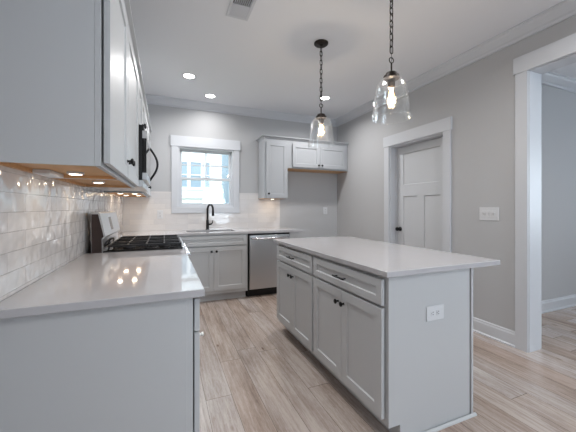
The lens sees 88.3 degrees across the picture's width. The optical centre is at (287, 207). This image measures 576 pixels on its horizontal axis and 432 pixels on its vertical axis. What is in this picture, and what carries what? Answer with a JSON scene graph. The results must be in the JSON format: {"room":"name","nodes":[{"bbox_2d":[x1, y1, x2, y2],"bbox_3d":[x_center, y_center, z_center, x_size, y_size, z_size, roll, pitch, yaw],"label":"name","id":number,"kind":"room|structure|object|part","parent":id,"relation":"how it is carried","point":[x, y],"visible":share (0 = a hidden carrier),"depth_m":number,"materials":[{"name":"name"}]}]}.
{"room":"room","nodes":[
{"label":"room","id":0,"kind":"room"},
{"bbox_2d":[0,250,90,301],"bbox_3d":[-0.591,-0.158,-0.146,0.150,2.749,9.183,0,0,-23],"label":"wall","id":1,"kind":"structure","parent":0,"point":[89,251],"depth_m":1.54,"materials":[{"name":"grey paint"}]},
{"bbox_2d":[0,165,122,300],"bbox_3d":[-1.577,0.047,2.433,0.009,0.546,3.363,0,0,-23],"label":"backsplash","id":2,"kind":"structure","parent":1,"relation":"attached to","point":[45,223],"depth_m":1.34,"materials":[{"name":"tile"}]},
{"bbox_2d":[93,124,158,191],"bbox_3d":[-1.349,-0.386,2.509,0.464,0.462,0.754,0,0,-23],"label":"microwave","id":3,"kind":"object","parent":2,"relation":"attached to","point":[145,177],"visible":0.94,"depth_m":2.28,"materials":[{"name":"black metal"}]},
{"bbox_3d":[-1.180,-0.392,2.475,0.028,0.366,0.554,0,0,-23],"label":"door","id":4,"kind":"part","parent":3,"relation":"part of","materials":[{"name":"black glass"}]},
{"bbox_3d":[-1.179,-0.392,2.475,0.032,0.368,0.558,0,0,-23],"label":"door trim","id":5,"kind":"part","parent":3,"relation":"part of","materials":[{"name":"silver metal"}]},
{"bbox_3d":[-1.230,-0.394,2.716,0.083,0.309,0.018,0,0,-23],"label":"handle","id":6,"kind":"part","parent":3,"relation":"part of","materials":[{"name":"black metal"}]},
{"bbox_2d":[0,0,133,179],"bbox_3d":[-0.873,-0.571,1.235,0.371,0.855,0.563,0,0,-23],"label":"upper cabinet","id":7,"kind":"object","parent":1,"relation":"attached to","point":[64,63],"visible":0.99,"depth_m":0.99,"materials":[{"name":"grey paint"}]},
{"bbox_2d":[32,169,63,177],"bbox_3d":[-1.052,-0.149,1.306,0.060,0.020,0.180,0,0,-23],"label":"under-cabinet light","id":8,"kind":"object","parent":7,"relation":"attached to","point":[48,173],"visible":1,"depth_m":1.25,"materials":[{"name":"white plastic"}]},
{"bbox_2d":[66,171,84,174],"bbox_3d":[-0.956,-0.154,1.335,0.067,0.010,0.067,0,0,-32],"label":"puck light","id":9,"kind":"object","parent":7,"relation":"on","point":[68,172],"depth_m":1.31,"materials":[{"name":"white plastic"}]},
{"bbox_3d":[-0.763,-0.571,1.281,0.018,0.855,0.563,0,0,-23],"label":"frame","id":10,"kind":"part","parent":7,"relation":"part of","materials":[{"name":"grey paint"}]},
{"bbox_3d":[-0.741,-0.563,1.293,0.020,0.815,0.545,0,0,-23],"label":"door","id":11,"kind":"part","parent":7,"relation":"part of","materials":[{"name":"grey paint"}]},
{"bbox_2d":[52,25,138,187],"bbox_3d":[-1.115,-0.571,1.817,0.371,0.855,0.695,0,0,-23],"label":"upper cabinet","id":12,"kind":"object","parent":1,"relation":"attached to","point":[132,180],"visible":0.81,"depth_m":1.86,"materials":[{"name":"grey paint"}]},
{"bbox_2d":[92,181,104,183],"bbox_3d":[-1.147,-0.153,1.797,0.068,0.011,0.068,0,0,-23],"label":"puck light","id":13,"kind":"object","parent":12,"relation":"on","point":[99,182],"depth_m":1.78,"materials":[{"name":"white plastic"}]},
{"bbox_3d":[-1.005,-0.571,1.863,0.018,0.855,0.695,0,0,-23],"label":"frame","id":14,"kind":"part","parent":12,"relation":"part of","materials":[{"name":"grey paint"}]},
{"bbox_3d":[-0.982,-0.563,1.875,0.020,0.815,0.677,0,0,-23],"label":"door","id":15,"kind":"part","parent":12,"relation":"part of","materials":[{"name":"grey paint"}]},
{"bbox_2d":[105,111,150,196],"bbox_3d":[-1.791,-0.571,3.445,0.371,0.855,1.303,0,0,-23],"label":"upper cabinet","id":16,"kind":"object","parent":1,"relation":"attached to","point":[119,193],"visible":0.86,"depth_m":3.42,"materials":[{"name":"grey paint"}]},
{"bbox_2d":[124,0,151,131],"bbox_3d":[-1.407,-1.031,2.487,0.354,0.066,3.373,0,0,-23],"label":"crown molding","id":17,"kind":"structure","parent":16,"relation":"on","point":[126,2],"depth_m":2.00,"materials":[{"name":"grey paint"}]},
{"bbox_3d":[-1.535,-0.563,3.206,0.020,0.815,0.641,0,0,-23],"label":"door","id":18,"kind":"part","parent":16,"relation":"part of","materials":[{"name":"grey paint"}]},
{"bbox_3d":[-1.782,-0.563,3.800,0.020,0.815,0.641,0,0,-23],"label":"door","id":19,"kind":"part","parent":16,"relation":"part of","materials":[{"name":"grey paint"}]},
{"bbox_2d":[139,81,145,128],"bbox_3d":[-1.395,-0.809,2.490,0.371,0.379,0.760,0,0,-23],"label":"upper cabinet","id":20,"kind":"object","parent":1,"relation":"attached to","point":[141,102],"visible":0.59,"depth_m":2.50,"materials":[{"name":"grey paint"}]},
{"bbox_3d":[-1.191,-0.801,2.377,0.020,0.339,0.370,0,0,-23],"label":"door","id":21,"kind":"part","parent":20,"relation":"part of","materials":[{"name":"grey paint"}]},
{"bbox_3d":[-1.334,-0.801,2.721,0.020,0.339,0.370,0,0,-23],"label":"door","id":22,"kind":"part","parent":20,"relation":"part of","materials":[{"name":"grey paint"}]},
{"bbox_2d":[147,104,336,237],"bbox_3d":[-0.633,-0.158,4.727,3.513,2.749,0.150,0,0,-23],"label":"wall","id":23,"kind":"structure","parent":0,"point":[308,193],"depth_m":4.68,"materials":[{"name":"grey paint"}]},
{"bbox_2d":[123,191,279,230],"bbox_3d":[-1.176,0.047,4.415,2.253,0.546,0.009,0,0,-23],"label":"backsplash","id":24,"kind":"structure","parent":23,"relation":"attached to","point":[139,213],"depth_m":4.32,"materials":[{"name":"tile"}]},
{"bbox_2d":[157,210,162,218],"bbox_3d":[-1.790,0.097,4.151,0.075,0.118,0.008,0,0,-23],"label":"wall outlet","id":25,"kind":"object","parent":24,"relation":"attached to","point":[159,212],"visible":1,"depth_m":4.15,"materials":[{"name":"white plastic"}]},
{"bbox_2d":[170,135,239,212],"bbox_3d":[-1.229,-0.474,4.460,1.004,1.107,0.166,0,0,-23],"label":"window","id":26,"kind":"structure","parent":23,"relation":"in","point":[179,144],"depth_m":4.39,"materials":[{"name":"grey paint"}]},
{"bbox_3d":[-1.242,-0.631,4.490,0.756,0.448,0.030,0,0,-23],"label":"sash","id":27,"kind":"part","parent":26,"relation":"part of","materials":[{"name":"clear glass"}]},
{"bbox_3d":[-1.227,-0.235,4.453,0.756,0.416,0.030,0,0,-23],"label":"sash","id":28,"kind":"part","parent":26,"relation":"part of","materials":[{"name":"clear glass"}]},
{"bbox_2d":[145,94,336,126],"bbox_3d":[-0.659,-1.482,4.581,3.353,0.100,0.100,0,0,-23],"label":"crown molding","id":29,"kind":"structure","parent":23,"relation":"attached to","point":[151,99],"depth_m":4.49,"materials":[{"name":"grey paint"}]},
{"bbox_2d":[258,139,287,198],"bbox_3d":[-0.228,-0.570,4.598,0.367,0.886,0.381,0,0,-23],"label":"upper cabinet","id":30,"kind":"object","parent":23,"relation":"attached to","point":[272,154],"visible":1,"depth_m":4.46,"materials":[{"name":"grey paint"}]},
{"bbox_3d":[-0.165,-0.566,4.462,0.336,0.835,0.020,0,0,-23],"label":"door","id":31,"kind":"part","parent":30,"relation":"part of","materials":[{"name":"grey paint"}]},
{"bbox_2d":[287,142,346,173],"bbox_3d":[0.442,-0.806,4.876,1.082,0.415,0.381,0,0,-23],"label":"upper cabinet","id":32,"kind":"object","parent":23,"relation":"attached to","point":[302,157],"visible":0.98,"depth_m":4.73,"materials":[{"name":"grey paint"}]},
{"bbox_2d":[256,135,348,146],"bbox_3d":[0.250,-1.043,4.809,1.492,0.058,0.372,0,0,-23],"label":"crown molding","id":33,"kind":"structure","parent":32,"relation":"on","point":[267,137],"depth_m":4.62,"materials":[{"name":"grey paint"}]},
{"bbox_3d":[0.289,-0.805,4.651,0.474,0.357,0.020,0,0,-23],"label":"door","id":34,"kind":"part","parent":32,"relation":"part of","materials":[{"name":"grey paint"}]},
{"bbox_3d":[0.729,-0.805,4.833,0.474,0.357,0.020,0,0,-23],"label":"door","id":35,"kind":"part","parent":32,"relation":"part of","materials":[{"name":"grey paint"}]},
{"bbox_2d":[129,0,575,118],"bbox_3d":[2.751,-1.592,1.134,7.450,0.120,9.383,0,0,-23],"label":"ceiling","id":36,"kind":"structure","parent":0,"point":[270,60],"depth_m":2.81,"materials":[{"name":"white paint"}]},
{"bbox_2d":[182,73,195,78],"bbox_3d":[-1.149,-1.528,3.449,0.160,0.008,0.160,0,0,-23],"label":"recessed light","id":37,"kind":"object","parent":36,"relation":"in","point":[185,75],"visible":1,"depth_m":3.43,"materials":[{"name":"grey paint"}]},
{"bbox_2d":[204,93,215,97],"bbox_3d":[-1.063,-1.528,4.063,0.160,0.008,0.160,0,0,-23],"label":"recessed light","id":38,"kind":"object","parent":36,"relation":"in","point":[208,95],"visible":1,"depth_m":4.04,"materials":[{"name":"grey paint"}]},
{"bbox_2d":[226,0,256,20],"bbox_3d":[-0.339,-1.528,2.216,0.178,0.008,0.392,0,0,-23],"label":"ceiling vent","id":39,"kind":"object","parent":36,"relation":"in","point":[239,9],"visible":1,"depth_m":2.28,"materials":[{"name":"white metal"}]},
{"bbox_2d":[308,39,334,148],"bbox_3d":[0.308,-1.051,2.763,0.250,0.960,0.250,0,0,-23],"label":"pendant light","id":40,"kind":"object","parent":36,"relation":"hanging from","point":[321,43],"visible":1,"depth_m":2.75,"materials":[{"name":"brown metal"}]},
{"bbox_3d":[0.308,-0.701,2.763,0.250,0.260,0.250,0,0,-23],"label":"lamp shade","id":41,"kind":"part","parent":40,"relation":"part of","materials":[{"name":"clear glass"}]},
{"bbox_3d":[0.308,-1.245,2.763,0.022,0.513,0.023,0,0,22],"label":"chain","id":42,"kind":"part","parent":40,"relation":"part of","materials":[{"name":"brown metal"}]},
{"bbox_2d":[319,96,330,99],"bbox_3d":[0.516,-1.528,4.140,0.160,0.008,0.160,0,0,-23],"label":"recessed light","id":43,"kind":"object","parent":36,"relation":"in","point":[323,97],"visible":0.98,"depth_m":4.12,"materials":[{"name":"grey paint"}]},
{"bbox_2d":[371,0,411,123],"bbox_3d":[0.666,-1.051,1.912,0.250,0.960,0.250,0,0,-23],"label":"pendant light","id":44,"kind":"object","parent":36,"relation":"hanging from","point":[391,76],"visible":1,"depth_m":1.90,"materials":[{"name":"clear glass"}]},
{"bbox_3d":[0.666,-0.701,1.912,0.250,0.260,0.250,0,0,-23],"label":"lamp shade","id":45,"kind":"part","parent":44,"relation":"part of","materials":[{"name":"clear glass"}]},
{"bbox_3d":[0.666,-1.245,1.912,0.022,0.513,0.023,0,0,22],"label":"chain","id":46,"kind":"part","parent":44,"relation":"part of","materials":[{"name":"brown metal"}]},
{"bbox_2d":[199,293,575,431],"bbox_3d":[2.751,1.267,1.134,7.450,0.100,9.383,0,0,-23],"label":"floor","id":47,"kind":"structure","parent":0,"point":[256,376],"depth_m":2.05,"materials":[{"name":"brown wood"}]},
{"bbox_2d":[0,297,203,431],"bbox_3d":[-0.872,0.783,1.628,0.684,0.867,1.220,0,0,-23],"label":"base cabinet","id":48,"kind":"object","parent":47,"relation":"on","point":[134,367],"visible":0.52,"depth_m":1.06,"materials":[{"name":"grey paint"}]},
{"bbox_2d":[0,249,204,318],"bbox_3d":[-0.872,0.335,1.613,0.662,0.030,1.248,0,0,-23],"label":"countertop","id":49,"kind":"structure","parent":48,"relation":"on","point":[110,279],"depth_m":1.22,"materials":[{"name":"white stone"}]},
{"bbox_3d":[-0.442,0.432,1.377,0.020,0.130,0.393,0,0,-23],"label":"drawer","id":50,"kind":"part","parent":48,"relation":"part of","materials":[{"name":"grey paint"}]},
{"bbox_3d":[-0.442,0.798,1.377,0.020,0.587,0.393,0,0,-23],"label":"door","id":51,"kind":"part","parent":48,"relation":"part of","materials":[{"name":"grey paint"}]},
{"bbox_2d":[91,211,192,264],"bbox_3d":[-1.208,0.626,2.568,0.699,1.182,0.760,0,0,-23],"label":"gas range","id":52,"kind":"object","parent":47,"relation":"on","point":[105,227],"visible":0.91,"depth_m":2.28,"materials":[{"name":"silver metal"}]},
{"bbox_3d":[-1.348,0.188,2.100,0.074,0.283,0.003,0,0,-23],"label":"panel","id":53,"kind":"part","parent":52,"relation":"part of","materials":[{"name":"black metal"}]},
{"bbox_2d":[103,245,181,252],"bbox_3d":[-1.217,0.320,2.564,0.536,0.022,0.760,0,0,-23],"label":"cooktop","id":54,"kind":"object","parent":52,"relation":"in","point":[152,247],"depth_m":2.25,"materials":[{"name":"black metal"}]},
{"bbox_2d":[179,234,247,301],"bbox_3d":[-1.070,0.783,4.090,0.902,0.867,0.681,0,0,-23],"label":"base cabinet","id":55,"kind":"object","parent":47,"relation":"on","point":[220,262],"visible":0.79,"depth_m":3.85,"materials":[{"name":"grey paint"}]},
{"bbox_3d":[-1.150,0.788,3.732,0.424,0.567,0.020,0,0,-23],"label":"door","id":56,"kind":"part","parent":55,"relation":"part of","materials":[{"name":"grey paint"}]},
{"bbox_2d":[118,227,301,237],"bbox_3d":[-0.882,0.335,3.827,2.344,0.030,1.302,0,0,-23],"label":"countertop","id":57,"kind":"structure","parent":55,"relation":"on","point":[195,232],"depth_m":3.97,"materials":[{"name":"white stone"}]},
{"bbox_2d":[206,204,213,229],"bbox_3d":[-1.117,0.131,4.253,0.106,0.377,0.191,0,0,-23],"label":"kitchen faucet","id":58,"kind":"object","parent":57,"relation":"on","point":[211,205],"visible":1,"depth_m":4.29,"materials":[{"name":"black metal"}]},
{"bbox_3d":[-1.113,0.056,4.251,0.029,0.227,0.184,0,0,-44],"label":"spout","id":59,"kind":"part","parent":58,"relation":"part of","materials":[{"name":"black metal"}]},
{"bbox_3d":[-0.953,0.427,3.814,0.850,0.130,0.020,0,0,-23],"label":"drawer","id":60,"kind":"part","parent":55,"relation":"part of","materials":[{"name":"grey paint"}]},
{"bbox_3d":[-0.756,0.788,3.895,0.424,0.567,0.020,0,0,-23],"label":"door","id":61,"kind":"part","parent":55,"relation":"part of","materials":[{"name":"grey paint"}]},
{"bbox_2d":[245,232,288,296],"bbox_3d":[-0.358,0.785,4.357,0.607,0.863,0.705,0,0,-23],"label":"dishwasher","id":62,"kind":"object","parent":47,"relation":"on","point":[262,251],"visible":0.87,"depth_m":4.06,"materials":[{"name":"silver metal"}]},
{"bbox_3d":[-0.236,0.415,4.066,0.550,0.027,0.074,0,0,-23],"label":"handle","id":63,"kind":"part","parent":62,"relation":"part of","materials":[{"name":"silver metal"}]},
{"bbox_2d":[289,232,298,237],"bbox_3d":[-0.020,0.783,4.544,0.150,0.867,0.599,0,0,-23],"label":"end panel","id":64,"kind":"object","parent":47,"relation":"on","point":[291,234],"visible":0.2,"depth_m":4.26,"materials":[{"name":"grey paint"}]},
{"bbox_2d":[277,244,323,365],"bbox_3d":[0.298,0.783,2.700,0.633,0.867,0.772,0,0,-23],"label":"base cabinet","id":65,"kind":"object","parent":47,"relation":"on","point":[295,275],"visible":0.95,"depth_m":2.52,"materials":[{"name":"grey paint"}]},
{"bbox_3d":[-0.030,0.804,2.773,0.020,0.569,0.376,0,0,-23],"label":"door","id":66,"kind":"part","parent":65,"relation":"part of","materials":[{"name":"grey paint"}]},
{"bbox_3d":[0.043,0.438,2.598,0.020,0.134,0.756,0,0,-23],"label":"drawer","id":67,"kind":"part","parent":65,"relation":"part of","materials":[{"name":"grey paint"}]},
{"bbox_3d":[0.116,0.804,2.423,0.020,0.569,0.376,0,0,-23],"label":"door","id":68,"kind":"part","parent":65,"relation":"part of","materials":[{"name":"grey paint"}]},
{"bbox_2d":[313,255,476,431],"bbox_3d":[0.630,0.783,1.979,0.693,0.867,0.814,0,0,-23],"label":"base cabinet","id":69,"kind":"object","parent":47,"relation":"on","point":[349,303],"depth_m":1.65,"materials":[{"name":"grey paint"}]},
{"bbox_3d":[0.271,0.804,2.050,0.020,0.569,0.376,0,0,-23],"label":"door","id":70,"kind":"part","parent":69,"relation":"part of","materials":[{"name":"grey paint"}]},
{"bbox_3d":[0.320,0.438,1.865,0.032,0.012,0.134,0,0,-23],"label":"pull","id":71,"kind":"part","parent":69,"relation":"part of","materials":[{"name":"black metal"}]},
{"bbox_3d":[0.343,0.438,1.875,0.020,0.134,0.755,0,0,-23],"label":"drawer","id":72,"kind":"part","parent":69,"relation":"part of","materials":[{"name":"grey paint"}]},
{"bbox_3d":[0.416,0.804,1.700,0.020,0.569,0.376,0,0,-23],"label":"door","id":73,"kind":"part","parent":69,"relation":"part of","materials":[{"name":"grey paint"}]},
{"bbox_2d":[273,236,499,277],"bbox_3d":[0.572,0.335,2.408,0.868,0.030,1.669,0,0,-23],"label":"countertop","id":74,"kind":"structure","parent":69,"relation":"on","point":[384,259],"depth_m":1.94,"materials":[{"name":"white stone"}]},
{"bbox_3d":[0.804,0.783,1.637,0.635,0.867,0.050,0,0,-23],"label":"island end panel","id":75,"kind":"part","parent":69,"relation":"part of","materials":[{"name":"grey wood"}]},
{"bbox_2d":[426,304,443,321],"bbox_3d":[0.808,0.577,1.628,0.128,0.080,0.008,0,0,-23],"label":"wall outlet","id":76,"kind":"object","parent":69,"relation":"attached to","point":[435,312],"visible":1,"depth_m":1.63,"materials":[{"name":"white plastic"}]},
{"bbox_3d":[0.846,1.210,1.635,0.559,0.013,0.013,0,0,-23],"label":"shoe moulding","id":77,"kind":"part","parent":69,"relation":"part of","materials":[{"name":"grey paint"}]},
{"bbox_2d":[337,15,575,330],"bbox_3d":[2.677,-0.158,1.130,0.160,2.749,9.033,0,0,-23],"label":"wall","id":78,"kind":"structure","parent":0,"point":[479,97],"depth_m":2.95,"materials":[{"name":"grey paint"}]},
{"bbox_2d":[383,116,451,251],"bbox_3d":[1.608,0.124,3.669,0.186,2.185,1.056,0,0,-23],"label":"door frame","id":79,"kind":"structure","parent":78,"relation":"attached to","point":[444,125],"depth_m":3.66,"materials":[{"name":"grey paint"}]},
{"bbox_2d":[395,137,442,250],"bbox_3d":[1.630,0.201,3.678,0.108,2.015,0.806,0,0,-23],"label":"door","id":80,"kind":"structure","parent":78,"relation":"in","point":[419,165],"depth_m":3.69,"materials":[{"name":"grey paint"}]},
{"bbox_2d":[335,0,575,126],"bbox_3d":[2.557,-1.482,1.081,0.100,0.100,9.033,0,0,-23],"label":"crown molding","id":81,"kind":"structure","parent":78,"relation":"attached to","point":[566,9],"depth_m":2.82,"materials":[{"name":"grey paint"}]},
{"bbox_2d":[479,207,498,220],"bbox_3d":[1.889,0.059,2.795,0.018,0.122,0.182,0,0,-23],"label":"light switch","id":82,"kind":"object","parent":78,"relation":"attached to","point":[485,213],"visible":1,"depth_m":2.79,"materials":[{"name":"white plastic"}]},
{"bbox_2d":[473,317,514,347],"bbox_3d":[1.853,1.149,2.870,0.026,0.135,0.635,0,0,-23],"label":"baseboard","id":83,"kind":"structure","parent":78,"relation":"attached to","point":[506,336],"depth_m":2.74,"materials":[{"name":"grey paint"}]},
{"bbox_2d":[513,33,575,352],"bbox_3d":[2.525,-0.037,1.496,0.212,2.508,2.442,0,0,-23],"label":"door frame","id":84,"kind":"structure","parent":78,"relation":"attached to","point":[566,46],"depth_m":2.52,"materials":[{"name":"grey paint"}]},
{"bbox_2d":[542,84,575,300],"bbox_3d":[3.570,-0.158,3.768,3.514,2.749,0.120,0,0,-23],"label":"wall","id":85,"kind":"structure","parent":0,"point":[558,105],"depth_m":3.57,"materials":[{"name":"grey paint"}]},
{"bbox_2d":[542,71,575,92],"bbox_3d":[3.612,-1.482,3.667,3.514,0.100,0.100,0,0,-23],"label":"crown molding","id":86,"kind":"structure","parent":85,"relation":"attached to","point":[551,79],"depth_m":3.48,"materials":[{"name":"grey paint"}]},
{"bbox_2d":[542,294,575,313],"bbox_3d":[3.598,1.149,3.701,3.514,0.135,0.026,0,0,-23],"label":"baseboard","id":87,"kind":"structure","parent":85,"relation":"attached to","point":[554,304],"depth_m":3.55,"materials":[{"name":"grey paint"}]},
{"label":"outside","id":88,"kind":"structure","parent":0,"visible":0},
{"bbox_3d":[-5.551,1.617,13.359,28.000,0.200,19.067,0,0,-23],"label":"lawn","id":89,"kind":"structure","parent":88,"visible":0},
{"bbox_2d":[182,152,228,203],"bbox_3d":[-3.703,-1.633,8.911,12.000,6.300,1.700,0,0,-23],"label":"house","id":90,"kind":"structure","parent":89,"relation":"on","point":[193,191],"depth_m":9.19,"materials":[{"name":"white"}]},
{"bbox_3d":[-3.194,-1.003,8.941,0.284,0.760,0.025,0,0,-23],"label":"pane","id":91,"kind":"part","parent":90,"relation":"part of","materials":[{"name":"clear glass"}]},
{"bbox_3d":[-2.829,-1.003,9.093,0.306,0.760,0.025,0,0,-23],"label":"pane","id":92,"kind":"part","parent":90,"relation":"part of","materials":[{"name":"clear glass"}]},
{"bbox_3d":[-2.512,-1.003,9.225,0.139,0.760,0.025,0,0,-23],"label":"pane","id":93,"kind":"part","parent":90,"relation":"part of","materials":[{"name":"clear glass"}]},
{"bbox_3d":[-1.983,-1.633,9.430,0.225,6.300,0.058,0,0,-23],"label":"corner trim","id":94,"kind":"part","parent":90,"relation":"part of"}
]}

